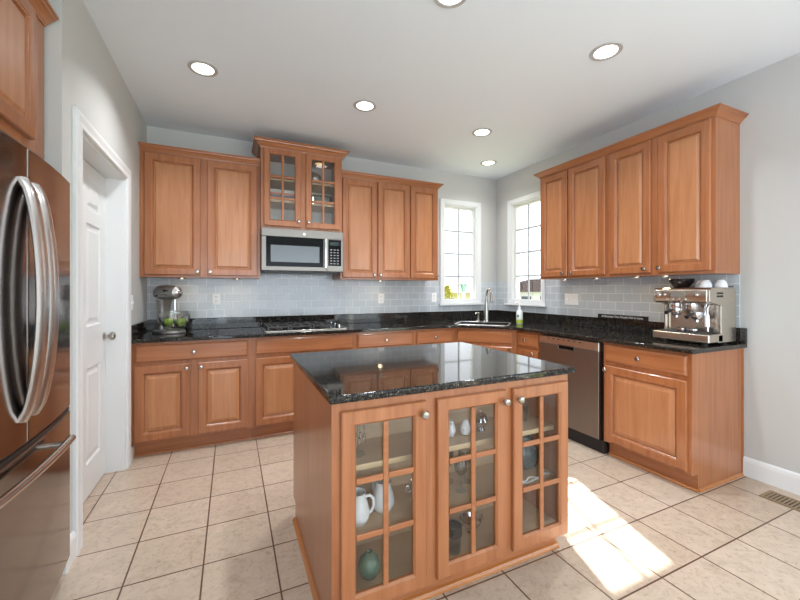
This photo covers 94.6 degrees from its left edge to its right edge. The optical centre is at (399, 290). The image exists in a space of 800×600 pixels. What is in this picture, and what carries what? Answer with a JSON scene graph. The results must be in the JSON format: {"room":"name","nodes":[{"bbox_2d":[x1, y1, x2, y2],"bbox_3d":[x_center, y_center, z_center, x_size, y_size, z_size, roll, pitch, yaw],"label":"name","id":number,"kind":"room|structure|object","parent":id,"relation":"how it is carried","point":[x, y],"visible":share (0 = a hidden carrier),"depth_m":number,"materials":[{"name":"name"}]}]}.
{"room":"kitchen","nodes":[
{"label":"kitchen","id":0,"kind":"room"},
{"bbox_2d":[43,0,146,532],"bbox_3d":[-1.149,-0.105,-0.315,0.960,2.773,7.600,0,0,-24],"label":"wall","id":1,"kind":"structure","parent":0,"point":[80,71],"depth_m":1.93,"materials":[{"name":"grey paint"}]},
{"bbox_2d":[0,0,58,158],"bbox_3d":[-1.621,-0.897,1.086,0.650,0.640,0.942,0,0,-24],"label":"upper cabinet","id":2,"kind":"object","parent":1,"relation":"attached to","point":[22,22],"visible":1,"depth_m":1.44,"materials":[{"name":"brown wood"}]},
{"bbox_2d":[62,531,76,574],"bbox_3d":[-1.540,1.218,1.727,0.016,0.130,0.135,0,0,-24],"label":"baseboard","id":3,"kind":"structure","parent":1,"relation":"attached to","point":[73,537],"depth_m":1.73,"materials":[{"name":"white paint"}]},
{"bbox_2d":[83,159,115,502],"bbox_3d":[-1.875,0.244,2.214,0.109,2.056,0.850,0,0,-24],"label":"door","id":4,"kind":"structure","parent":1,"relation":"in","point":[94,183],"depth_m":2.37,"materials":[{"name":"white paint"}]},
{"bbox_2d":[72,105,130,555],"bbox_3d":[-1.779,0.198,2.257,0.020,2.172,1.054,0,0,-24],"label":"trim","id":5,"kind":"structure","parent":1,"relation":"attached to","point":[81,125],"depth_m":1.83,"materials":[{"name":"white paint"}]},
{"bbox_2d":[83,134,125,472],"bbox_3d":[-1.856,0.239,2.222,0.151,2.090,0.890,0,0,-24],"label":"trim","id":6,"kind":"structure","parent":1,"relation":"attached to","point":[115,181],"depth_m":2.62,"materials":[{"name":"white paint"}]},
{"bbox_2d":[131,445,133,460],"bbox_3d":[-2.033,1.234,2.808,0.012,0.100,0.110,0,0,-24],"label":"baseboard","id":7,"kind":"structure","parent":1,"relation":"attached to","point":[132,446],"depth_m":2.80,"materials":[{"name":"white paint"}]},
{"bbox_2d":[131,295,133,309],"bbox_3d":[-2.034,0.094,2.814,0.016,0.115,0.070,0,0,-24],"label":"light switch","id":8,"kind":"object","parent":1,"relation":"attached to","point":[132,301],"visible":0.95,"depth_m":2.81,"materials":[{"name":"white plastic"}]},
{"bbox_2d":[147,126,495,324],"bbox_3d":[-0.908,-0.102,4.039,5.100,2.773,0.130,0,0,-24],"label":"wall","id":9,"kind":"structure","parent":0,"point":[460,187],"depth_m":4.58,"materials":[{"name":"grey paint"}]},
{"bbox_2d":[138,142,260,278],"bbox_3d":[-1.782,-0.664,3.376,0.940,1.103,0.356,0,0,-24],"label":"upper cabinet","id":10,"kind":"object","parent":9,"relation":"attached to","point":[199,210],"visible":1,"depth_m":3.23,"materials":[{"name":"brown wood"}]},
{"bbox_2d":[212,293,219,304],"bbox_3d":[-1.767,0.084,3.565,0.070,0.115,0.008,0,0,-24],"label":"power outlet","id":11,"kind":"object","parent":9,"relation":"attached to","point":[215,296],"visible":1,"depth_m":3.56,"materials":[{"name":"white plastic"}]},
{"bbox_2d":[252,136,349,232],"bbox_3d":[-0.990,-0.982,3.696,0.889,0.816,0.428,0,0,-24],"label":"upper cabinet","id":12,"kind":"object","parent":9,"relation":"attached to","point":[282,159],"visible":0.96,"depth_m":3.57,"materials":[{"name":"brown wood"}]},
{"bbox_2d":[260,227,342,273],"bbox_3d":[-0.984,-0.370,3.684,0.762,0.404,0.439,0,0,-24],"label":"microwave","id":13,"kind":"object","parent":12,"relation":"attached to","point":[286,251],"visible":1,"depth_m":3.50,"materials":[{"name":"silver metal"}]},
{"bbox_2d":[270,178,333,194],"bbox_3d":[-1.008,-1.050,3.735,0.728,0.018,0.318,0,0,-24],"label":"shelf","id":14,"kind":"object","parent":12,"relation":"attached to","point":[275,183],"depth_m":3.71,"materials":[{"name":"brown wood"}]},
{"bbox_2d":[270,199,333,213],"bbox_3d":[-1.008,-0.845,3.735,0.728,0.018,0.318,0,0,-24],"label":"shelf","id":15,"kind":"object","parent":12,"relation":"attached to","point":[275,205],"depth_m":3.73,"materials":[{"name":"brown wood"}]},
{"bbox_2d":[312,171,321,182],"bbox_3d":[-0.867,-1.132,3.768,0.148,0.146,0.148,0,0,-24],"label":"vase","id":16,"kind":"object","parent":12,"relation":"on","point":[315,176],"visible":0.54,"depth_m":3.71,"materials":[{"name":"grey ceramic"}]},
{"bbox_2d":[314,161,324,165],"bbox_3d":[-0.825,-1.308,3.809,0.110,0.014,0.110,0,0,-24],"label":"puck light","id":17,"kind":"object","parent":12,"relation":"attached to","point":[319,163],"visible":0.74,"depth_m":3.80,"materials":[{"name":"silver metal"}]},
{"bbox_2d":[312,194,330,204],"bbox_3d":[-0.799,-0.917,3.801,0.200,0.125,0.032,0,0,-24],"label":"picture frame","id":18,"kind":"object","parent":12,"relation":"on","point":[314,197],"visible":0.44,"depth_m":3.80,"materials":[{"name":"silver metal"}]},
{"bbox_2d":[314,196,329,204],"bbox_3d":[-0.801,-0.917,3.804,0.164,0.089,0.018,0,0,-24],"label":"picture","id":19,"kind":"object","parent":18,"relation":"attached to","point":[316,198],"depth_m":3.80,"materials":[{"name":"grey"}]},
{"bbox_3d":[-1.154,-0.868,3.601,0.240,0.028,0.170,0,0,-24],"label":"book","id":20,"kind":"object","parent":12,"relation":"on","visible":0},
{"bbox_2d":[270,194,294,198],"bbox_3d":[-1.151,-0.895,3.596,0.230,0.024,0.160,0,0,-24],"label":"book","id":21,"kind":"object","parent":20,"relation":"on","point":[273,195],"visible":0.21,"depth_m":3.53,"materials":[{"name":"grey paper"}]},
{"bbox_2d":[270,192,294,195],"bbox_3d":[-1.153,-0.918,3.599,0.235,0.022,0.165,0,0,-24],"label":"book","id":22,"kind":"object","parent":21,"relation":"on","point":[275,193],"visible":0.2,"depth_m":3.52,"materials":[{"name":"brown paper"}]},
{"bbox_2d":[270,189,292,193],"bbox_3d":[-1.149,-0.943,3.592,0.210,0.026,0.150,0,0,-24],"label":"book","id":23,"kind":"object","parent":22,"relation":"on","point":[271,190],"visible":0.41,"depth_m":3.52,"materials":[{"name":"grey paper"}]},
{"bbox_2d":[147,274,495,318],"bbox_3d":[-0.491,0.048,4.153,3.933,0.431,0.007,0,0,-24],"label":"backsplash","id":24,"kind":"structure","parent":9,"relation":"attached to","point":[271,294],"depth_m":3.89,"materials":[{"name":"grey tile"}]},
{"bbox_2d":[333,170,411,280],"bbox_3d":[-0.297,-0.664,4.050,0.788,1.103,0.356,0,0,-24],"label":"upper cabinet","id":25,"kind":"object","parent":9,"relation":"attached to","point":[375,208],"visible":0.98,"depth_m":3.91,"materials":[{"name":"brown wood"}]},
{"bbox_2d":[378,294,383,303],"bbox_3d":[-0.211,0.096,4.272,0.070,0.115,0.008,0,0,-24],"label":"power outlet","id":26,"kind":"object","parent":9,"relation":"attached to","point":[380,296],"visible":1,"depth_m":4.27,"materials":[{"name":"white plastic"}]},
{"bbox_2d":[402,180,443,280],"bbox_3d":[0.249,-0.664,4.298,0.412,1.103,0.356,0,0,-24],"label":"upper cabinet","id":27,"kind":"object","parent":9,"relation":"attached to","point":[423,194],"visible":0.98,"depth_m":4.16,"materials":[{"name":"brown wood"}]},
{"bbox_2d":[432,293,436,301],"bbox_3d":[0.430,0.089,4.563,0.070,0.115,0.008,0,0,-24],"label":"power outlet","id":28,"kind":"object","parent":9,"relation":"attached to","point":[434,295],"visible":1,"depth_m":4.56,"materials":[{"name":"white plastic"}]},
{"bbox_2d":[438,198,483,305],"bbox_3d":[0.770,-0.477,4.771,0.670,1.333,0.175,0,0,-24],"label":"window","id":29,"kind":"structure","parent":9,"relation":"in","point":[474,208],"depth_m":4.80,"materials":[{"name":"white paint"}]},
{"bbox_2d":[50,433,799,599],"bbox_3d":[0.664,1.332,0.579,5.100,0.100,7.730,0,0,-24],"label":"floor","id":30,"kind":"structure","parent":0,"point":[213,522],"depth_m":1.91,"materials":[{"name":"beige tile"}]},
{"bbox_2d":[0,130,75,599],"bbox_3d":[-1.618,0.397,1.096,0.913,1.772,0.918,0,0,-24],"label":"refrigerator","id":31,"kind":"object","parent":30,"relation":"on","point":[36,439],"visible":1,"depth_m":1.25,"materials":[{"name":"grey metal"}]},
{"bbox_2d":[131,338,251,456],"bbox_3d":[-1.757,0.842,3.218,0.850,0.884,0.658,0,0,-24],"label":"base cabinet","id":32,"kind":"object","parent":30,"relation":"on","point":[197,393],"visible":0.97,"depth_m":2.95,"materials":[{"name":"brown wood"}]},
{"bbox_2d":[131,310,746,353],"bbox_3d":[0.061,0.331,2.946,3.940,0.136,2.660,0,0,-24],"label":"countertop","id":33,"kind":"structure","parent":32,"relation":"on","point":[637,333],"depth_m":3.54,"materials":[{"name":"black stone"}]},
{"bbox_2d":[152,285,190,333],"bbox_3d":[-1.977,0.162,3.211,0.428,0.414,0.242,0,0,26],"label":"stand mixer","id":34,"kind":"object","parent":33,"relation":"on","point":[168,293],"visible":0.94,"depth_m":3.20,"materials":[{"name":"silver metal"}]},
{"bbox_2d":[164,317,173,325],"bbox_3d":[-2.001,0.268,3.207,0.076,0.079,0.076,0,0,-24],"label":"apple","id":35,"kind":"object","parent":34,"relation":"in","point":[169,321],"visible":1,"depth_m":3.18,"materials":[{"name":"green food"}]},
{"bbox_2d":[158,313,190,329],"bbox_3d":[-1.937,0.269,3.186,0.241,0.144,0.255,0,0,-24],"label":"bowl","id":36,"kind":"object","parent":34,"relation":"on","point":[161,316],"depth_m":3.21,"materials":[{"name":"clear glass"}]},
{"bbox_2d":[176,318,185,325],"bbox_3d":[-1.878,0.268,3.181,0.076,0.079,0.076,0,0,-24],"label":"apple","id":37,"kind":"object","parent":34,"relation":"in","point":[181,321],"visible":1,"depth_m":3.16,"materials":[{"name":"green food"}]},
{"bbox_2d":[260,321,347,331],"bbox_3d":[-0.938,0.347,3.613,0.763,0.046,0.490,0,0,-24],"label":"gas cooktop","id":38,"kind":"object","parent":33,"relation":"in","point":[304,325],"visible":1,"depth_m":3.49,"materials":[{"name":"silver metal"}]},
{"bbox_2d":[260,326,347,331],"bbox_3d":[-0.938,0.366,3.613,0.763,0.008,0.490,0,0,-24],"label":"tray","id":39,"kind":"object","parent":38,"relation":"on","point":[264,328],"depth_m":3.47,"materials":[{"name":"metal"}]},
{"bbox_2d":[475,312,479,320],"bbox_3d":[0.923,0.313,4.394,0.094,0.110,0.052,0,0,-35],"label":"soap dispenser","id":40,"kind":"object","parent":33,"relation":"on","point":[477,314],"visible":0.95,"depth_m":4.39,"materials":[{"name":"grey metal"}]},
{"bbox_2d":[454,321,510,325],"bbox_3d":[0.930,0.455,4.104,0.582,0.178,0.412,0,0,21],"label":"sink","id":41,"kind":"object","parent":33,"relation":"in","point":[460,321],"visible":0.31,"depth_m":4.07,"materials":[{"name":"silver metal"}]},
{"bbox_2d":[484,288,492,320],"bbox_3d":[1.043,0.170,4.362,0.074,0.397,0.223,0,0,-24],"label":"faucet","id":42,"kind":"object","parent":33,"relation":"on","point":[486,308],"visible":1,"depth_m":4.37,"materials":[{"name":"grey metal"}]},
{"bbox_2d":[515,302,522,323],"bbox_3d":[1.314,0.247,4.044,0.072,0.243,0.069,0,0,-45],"label":"soap bottle","id":43,"kind":"object","parent":33,"relation":"on","point":[519,314],"visible":0.99,"depth_m":4.02,"materials":[{"name":"white plastic"}]},
{"bbox_2d":[598,314,648,320],"bbox_3d":[2.021,0.244,3.359,0.014,0.036,0.470,0,0,-24],"label":"wooden sign","id":44,"kind":"object","parent":33,"relation":"on","point":[627,317],"visible":1,"depth_m":3.33,"materials":[{"name":"black"}]},
{"bbox_2d":[653,279,735,344],"bbox_3d":[2.090,0.140,2.652,0.398,0.454,0.363,0,0,-24],"label":"espresso machine","id":45,"kind":"object","parent":33,"relation":"on","point":[712,311],"visible":1,"depth_m":2.56,"materials":[{"name":"silver metal"}]},
{"bbox_2d":[670,303,681,307],"bbox_3d":[2.013,0.110,2.686,0.072,0.035,0.072,0,0,-24],"label":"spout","id":46,"kind":"object","parent":45,"relation":"attached to","point":[672,305],"depth_m":2.66,"materials":[{"name":"silver metal"}]},
{"bbox_2d":[676,327,686,331],"bbox_3d":[2.004,0.278,2.621,0.065,0.027,0.065,0,0,-24],"label":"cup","id":47,"kind":"object","parent":45,"relation":"on","point":[680,329],"visible":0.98,"depth_m":2.60,"materials":[{"name":"silver metal"}]},
{"bbox_2d":[655,329,718,334],"bbox_3d":[2.045,0.294,2.632,0.158,0.002,0.334,0,0,-24],"label":"grille","id":48,"kind":"object","parent":45,"relation":"attached to","point":[661,331],"depth_m":2.60,"materials":[{"name":"silver metal"}]},
{"bbox_2d":[653,330,722,343],"bbox_3d":[2.042,0.325,2.629,0.175,0.060,0.360,0,0,-24],"label":"drip tray","id":49,"kind":"object","parent":45,"relation":"on","point":[703,336],"depth_m":2.54,"materials":[{"name":"silver metal"}]},
{"bbox_2d":[687,328,698,332],"bbox_3d":[2.033,0.278,2.558,0.065,0.027,0.065,0,0,-24],"label":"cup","id":50,"kind":"object","parent":45,"relation":"on","point":[691,330],"visible":1,"depth_m":2.54,"materials":[{"name":"silver metal"}]},
{"bbox_2d":[694,280,701,287],"bbox_3d":[2.183,-0.045,2.675,0.075,0.052,0.075,0,0,-24],"label":"cup","id":51,"kind":"object","parent":45,"relation":"on","point":[697,283],"visible":0.53,"depth_m":2.67,"materials":[{"name":"white ceramic"}]},
{"bbox_2d":[699,280,712,287],"bbox_3d":[2.156,-0.045,2.600,0.075,0.052,0.075,0,0,-24],"label":"cup","id":52,"kind":"object","parent":45,"relation":"on","point":[704,283],"visible":0.94,"depth_m":2.58,"materials":[{"name":"white ceramic"}]},
{"bbox_2d":[714,280,727,286],"bbox_3d":[2.233,-0.046,2.565,0.075,0.052,0.075,0,0,-24],"label":"cup","id":53,"kind":"object","parent":45,"relation":"on","point":[719,283],"visible":1,"depth_m":2.54,"materials":[{"name":"white ceramic"}]},
{"bbox_2d":[251,333,354,438],"bbox_3d":[-0.952,0.842,3.583,0.917,0.884,0.658,0,0,-24],"label":"base cabinet","id":54,"kind":"object","parent":30,"relation":"on","point":[272,365],"visible":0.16,"depth_m":3.22,"materials":[{"name":"brown wood"}]},
{"bbox_2d":[355,330,413,348],"bbox_3d":[-0.249,0.842,3.902,0.627,0.884,0.658,0,0,-24],"label":"base cabinet","id":55,"kind":"object","parent":30,"relation":"on","point":[363,340],"visible":0.2,"depth_m":3.62,"materials":[{"name":"brown wood"}]},
{"bbox_2d":[292,362,567,599],"bbox_3d":[0.107,0.841,1.935,1.180,0.884,0.940,0,0,-24],"label":"kitchen island","id":56,"kind":"object","parent":30,"relation":"on","point":[407,436],"visible":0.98,"depth_m":1.57,"materials":[{"name":"brown wood"}]},
{"bbox_2d":[356,424,365,451],"bbox_3d":[-0.176,0.597,1.521,0.074,0.155,0.072,0,0,-2],"label":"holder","id":57,"kind":"object","parent":56,"relation":"on","point":[360,433],"visible":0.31,"depth_m":1.51,"materials":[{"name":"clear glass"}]},
{"bbox_2d":[356,487,374,526],"bbox_3d":[-0.164,0.856,1.463,0.105,0.123,0.098,0,0,29],"label":"pitcher","id":58,"kind":"object","parent":56,"relation":"on","point":[363,512],"visible":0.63,"depth_m":1.44,"materials":[{"name":"white ceramic"}]},
{"bbox_2d":[358,549,379,579],"bbox_3d":[-0.121,1.096,1.480,0.087,0.102,0.087,0,0,-24],"label":"vase","id":59,"kind":"object","parent":56,"relation":"on","point":[369,562],"visible":1,"depth_m":1.45,"materials":[{"name":"green ceramic"}]},
{"bbox_2d":[371,478,394,512],"bbox_3d":[-0.069,0.856,1.557,0.098,0.123,0.106,0,0,-3],"label":"pitcher","id":60,"kind":"object","parent":56,"relation":"on","point":[377,488],"visible":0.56,"depth_m":1.52,"materials":[{"name":"white ceramic"}]},
{"bbox_2d":[406,478,411,499],"bbox_3d":[0.071,0.875,1.624,0.075,0.084,0.068,0,0,14],"label":"creamer","id":61,"kind":"object","parent":56,"relation":"on","point":[410,484],"visible":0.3,"depth_m":1.61,"materials":[{"name":"silver metal"}]},
{"bbox_2d":[290,342,574,404],"bbox_3d":[0.104,0.383,1.958,1.193,0.030,0.964,0,0,-24],"label":"island countertop","id":62,"kind":"structure","parent":56,"relation":"on","point":[354,375],"depth_m":1.74,"materials":[{"name":"black stone"}]},
{"bbox_2d":[449,420,455,436],"bbox_3d":[0.234,0.636,1.712,0.050,0.076,0.067,0,0,-24],"label":"vase","id":63,"kind":"object","parent":56,"relation":"on","point":[452,429],"visible":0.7,"depth_m":1.69,"materials":[{"name":"white ceramic"}]},
{"bbox_2d":[356,412,552,464],"bbox_3d":[0.214,0.684,1.719,1.124,0.020,0.221,0,0,-24],"label":"shelf","id":64,"kind":"object","parent":56,"relation":"attached to","point":[400,440],"depth_m":1.66,"materials":[{"name":"brown wood"}]},
{"bbox_2d":[449,520,461,551],"bbox_3d":[0.240,1.089,1.627,0.072,0.115,0.072,0,0,-24],"label":"wine glass","id":65,"kind":"object","parent":56,"relation":"on","point":[453,524],"visible":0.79,"depth_m":1.61,"materials":[{"name":"clear glass"}]},
{"bbox_2d":[356,462,556,534],"bbox_3d":[0.222,0.927,1.701,1.124,0.020,0.261,0,0,-24],"label":"shelf","id":66,"kind":"object","parent":56,"relation":"attached to","point":[401,511],"depth_m":1.70,"materials":[{"name":"brown wood"}]},
{"bbox_2d":[460,418,469,434],"bbox_3d":[0.302,0.636,1.720,0.065,0.076,0.051,0,0,-24],"label":"vase","id":67,"kind":"object","parent":56,"relation":"on","point":[465,425],"visible":0.96,"depth_m":1.71,"materials":[{"name":"white ceramic"}]},
{"bbox_2d":[458,512,482,532],"bbox_3d":[0.339,1.116,1.766,0.109,0.062,0.112,0,0,21],"label":"glass bowl","id":68,"kind":"object","parent":56,"relation":"on","point":[464,517],"visible":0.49,"depth_m":1.78,"materials":[{"name":"clear glass"}]},
{"bbox_2d":[476,408,487,431],"bbox_3d":[0.389,0.621,1.777,0.076,0.106,0.076,0,0,-24],"label":"sugar bowl","id":69,"kind":"object","parent":56,"relation":"on","point":[481,418],"visible":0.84,"depth_m":1.75,"materials":[{"name":"silver metal"}]},
{"bbox_2d":[522,434,538,469],"bbox_3d":[0.647,0.833,1.927,0.151,0.168,0.151,0,0,-24],"label":"vase","id":70,"kind":"object","parent":56,"relation":"on","point":[530,455],"visible":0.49,"depth_m":1.86,"materials":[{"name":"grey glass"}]},
{"bbox_2d":[522,472,549,483],"bbox_3d":[0.661,0.911,1.792,0.196,0.009,0.043,0,0,-24],"label":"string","id":71,"kind":"object","parent":56,"relation":"on","point":[535,477],"visible":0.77,"depth_m":1.77,"materials":[{"name":"white ceramic"}]},
{"bbox_2d":[414,328,454,344],"bbox_3d":[0.258,0.842,4.133,0.488,0.884,0.658,0,0,-24],"label":"drawer","id":72,"kind":"object","parent":30,"relation":"on","point":[440,335],"visible":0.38,"depth_m":3.85,"materials":[{"name":"brown wood"}]},
{"bbox_2d":[455,328,516,353],"bbox_3d":[1.044,0.842,4.267,1.054,0.884,1.064,0,0,-24],"label":"base cabinet","id":73,"kind":"object","parent":30,"relation":"on","point":[504,340],"visible":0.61,"depth_m":3.83,"materials":[{"name":"brown wood"}]},
{"bbox_2d":[517,330,541,358],"bbox_3d":[1.510,0.841,3.718,0.658,0.884,0.322,0,0,-24],"label":"base cabinet","id":74,"kind":"object","parent":30,"relation":"on","point":[527,342],"visible":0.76,"depth_m":3.58,"materials":[{"name":"brown wood"}]},
{"bbox_2d":[539,334,606,453],"bbox_3d":[1.705,0.845,3.276,0.614,0.876,0.642,0,0,-24],"label":"dishwasher","id":75,"kind":"object","parent":30,"relation":"on","point":[586,385],"visible":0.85,"depth_m":3.01,"materials":[{"name":"silver metal"}]},
{"bbox_2d":[602,342,743,492],"bbox_3d":[1.971,0.840,2.705,0.658,0.884,0.615,0,0,-24],"label":"base cabinet","id":76,"kind":"object","parent":30,"relation":"on","point":[676,417],"visible":0.98,"depth_m":2.48,"materials":[{"name":"brown wood"}]},
{"bbox_2d":[758,490,799,511],"bbox_3d":[2.371,1.279,2.194,0.145,0.004,0.310,0,0,-24],"label":"floor vent","id":77,"kind":"object","parent":30,"relation":"in","point":[784,500],"visible":1,"depth_m":2.26,"materials":[{"name":"brown metal"}]},
{"bbox_2d":[83,0,799,179],"bbox_3d":[0.663,-1.541,0.580,5.100,0.100,7.730,0,0,-24],"label":"ceiling","id":78,"kind":"structure","parent":0,"point":[523,71],"depth_m":2.45,"materials":[{"name":"white paint"}]},
{"bbox_2d":[187,60,217,76],"bbox_3d":[-1.320,-1.486,2.482,0.186,0.006,0.186,0,0,-24],"label":"recessed light","id":79,"kind":"object","parent":78,"relation":"in","point":[202,68],"visible":1,"depth_m":2.48,"materials":[{"name":"grey"}]},
{"bbox_2d":[192,63,213,74],"bbox_3d":[-1.320,-1.488,2.482,0.131,0.003,0.131,0,0,4],"label":"diffuser","id":80,"kind":"object","parent":79,"relation":"attached to","point":[198,68],"depth_m":2.48,"materials":[{"name":"white plastic"}]},
{"bbox_2d":[353,100,375,111],"bbox_3d":[-0.278,-1.486,2.980,0.186,0.006,0.186,0,0,-24],"label":"recessed light","id":81,"kind":"object","parent":78,"relation":"in","point":[361,105],"visible":1,"depth_m":2.97,"materials":[{"name":"grey"}]},
{"bbox_2d":[357,102,372,109],"bbox_3d":[-0.278,-1.488,2.980,0.131,0.003,0.131,0,0,4],"label":"diffuser","id":82,"kind":"object","parent":81,"relation":"attached to","point":[360,105],"depth_m":2.98,"materials":[{"name":"white plastic"}]},
{"bbox_2d":[434,0,465,8],"bbox_3d":[0.260,-1.487,1.858,0.186,0.006,0.186,0,0,-24],"label":"recessed light","id":83,"kind":"object","parent":78,"relation":"in","point":[448,4],"visible":1,"depth_m":1.91,"materials":[{"name":"grey"}]},
{"bbox_2d":[440,0,459,4],"bbox_3d":[0.260,-1.489,1.858,0.131,0.003,0.131,0,0,37],"label":"diffuser","id":84,"kind":"object","parent":83,"relation":"attached to","point":[442,2],"depth_m":1.91,"materials":[{"name":"white plastic"}]},
{"bbox_2d":[472,128,491,136],"bbox_3d":[0.779,-1.486,3.481,0.186,0.006,0.186,0,0,-24],"label":"recessed light","id":85,"kind":"object","parent":78,"relation":"in","point":[480,132],"visible":1,"depth_m":3.48,"materials":[{"name":"grey"}]},
{"bbox_2d":[475,130,488,134],"bbox_3d":[0.779,-1.488,3.481,0.131,0.003,0.131,0,0,37],"label":"diffuser","id":86,"kind":"object","parent":85,"relation":"attached to","point":[477,132],"depth_m":3.48,"materials":[{"name":"white plastic"}]},
{"bbox_2d":[480,160,496,165],"bbox_3d":[1.041,-1.486,4.314,0.186,0.006,0.186,0,0,-24],"label":"recessed light","id":87,"kind":"object","parent":78,"relation":"in","point":[486,162],"visible":1,"depth_m":4.30,"materials":[{"name":"grey plastic"}]},
{"bbox_2d":[483,161,493,164],"bbox_3d":[1.041,-1.487,4.314,0.131,0.003,0.131,0,0,4],"label":"diffuser","id":88,"kind":"object","parent":87,"relation":"attached to","point":[484,162],"depth_m":4.31,"materials":[{"name":"white plastic"}]},
{"bbox_2d":[589,42,622,60],"bbox_3d":[1.290,-1.487,2.306,0.186,0.006,0.186,0,0,-24],"label":"recessed light","id":89,"kind":"object","parent":78,"relation":"in","point":[608,50],"visible":1,"depth_m":2.30,"materials":[{"name":"grey"}]},
{"bbox_2d":[594,45,617,58],"bbox_3d":[1.290,-1.489,2.306,0.131,0.003,0.131,0,0,37],"label":"diffuser","id":90,"kind":"object","parent":89,"relation":"attached to","point":[603,51],"depth_m":2.30,"materials":[{"name":"white plastic"}]},
{"bbox_2d":[496,53,799,473],"bbox_3d":[2.935,-0.105,1.539,0.130,2.773,7.600,0,0,-24],"label":"wall","id":91,"kind":"structure","parent":0,"point":[770,133],"depth_m":2.46,"materials":[{"name":"grey paint"}]},
{"bbox_2d":[504,191,546,306],"bbox_3d":[1.566,-0.478,4.487,0.175,1.333,0.670,0,0,-24],"label":"window","id":92,"kind":"structure","parent":91,"relation":"in","point":[513,206],"depth_m":4.69,"materials":[{"name":"white paint"}]},
{"bbox_2d":[565,294,577,304],"bbox_3d":[1.793,0.096,3.860,0.016,0.115,0.165,0,0,-24],"label":"light switch","id":93,"kind":"object","parent":91,"relation":"attached to","point":[570,299],"visible":1,"depth_m":3.86,"materials":[{"name":"white plastic"}]},
{"bbox_2d":[533,148,628,279],"bbox_3d":[1.738,-0.665,3.588,0.356,1.103,0.813,0,0,-24],"label":"upper cabinet","id":94,"kind":"object","parent":91,"relation":"attached to","point":[574,192],"visible":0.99,"depth_m":3.45,"materials":[{"name":"brown wood"}]},
{"bbox_2d":[496,274,739,327],"bbox_3d":[1.843,0.075,3.779,0.007,0.376,2.618,0,0,-24],"label":"backsplash","id":95,"kind":"structure","parent":91,"relation":"attached to","point":[630,296],"depth_m":3.48,"materials":[{"name":"grey tile"}]},
{"bbox_2d":[604,103,748,276],"bbox_3d":[2.076,-0.666,2.844,0.356,1.103,0.821,0,0,-24],"label":"upper cabinet","id":96,"kind":"object","parent":91,"relation":"attached to","point":[674,186],"visible":1,"depth_m":2.65,"materials":[{"name":"brown wood"}]},
{"bbox_2d":[743,456,799,495],"bbox_3d":[3.414,1.215,0.308,0.016,0.130,4.963,0,0,-24],"label":"baseboard","id":97,"kind":"structure","parent":91,"relation":"attached to","point":[778,477],"depth_m":2.42,"materials":[{"name":"white paint"}]},
{"label":"outside","id":98,"kind":"structure","parent":0,"visible":0},
{"bbox_3d":[-0.136,1.997,26.283,75.000,0.200,80.000,0,0,-24],"label":"ground","id":99,"kind":"structure","parent":98,"visible":0},
{"bbox_2d":[445,285,453,298],"bbox_3d":[1.517,0.860,11.679,0.900,2.056,0.884,0,0,-24],"label":"bush","id":100,"kind":"object","parent":99,"relation":"on","point":[448,293],"visible":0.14,"depth_m":11.57,"materials":[{"name":"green plant"}]},
{"bbox_2d":[445,283,469,298],"bbox_3d":[2.925,0.720,24.379,5.200,2.350,5.600,0,0,-24],"label":"house","id":101,"kind":"structure","parent":99,"relation":"on","point":[453,286],"depth_m":22.21,"materials":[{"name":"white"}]},
{"bbox_2d":[460,284,466,298],"bbox_3d":[2.065,0.843,11.907,0.247,2.090,0.247,0,0,-24],"label":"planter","id":102,"kind":"object","parent":99,"relation":"on","point":[463,286],"visible":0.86,"depth_m":11.86,"materials":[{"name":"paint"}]},
{"bbox_2d":[520,279,540,299],"bbox_3d":[10.455,0.566,22.307,6.600,2.650,9.600,0,0,-24],"label":"house","id":103,"kind":"structure","parent":99,"relation":"on","point":[535,284],"depth_m":21.93,"materials":[{"name":"white"}]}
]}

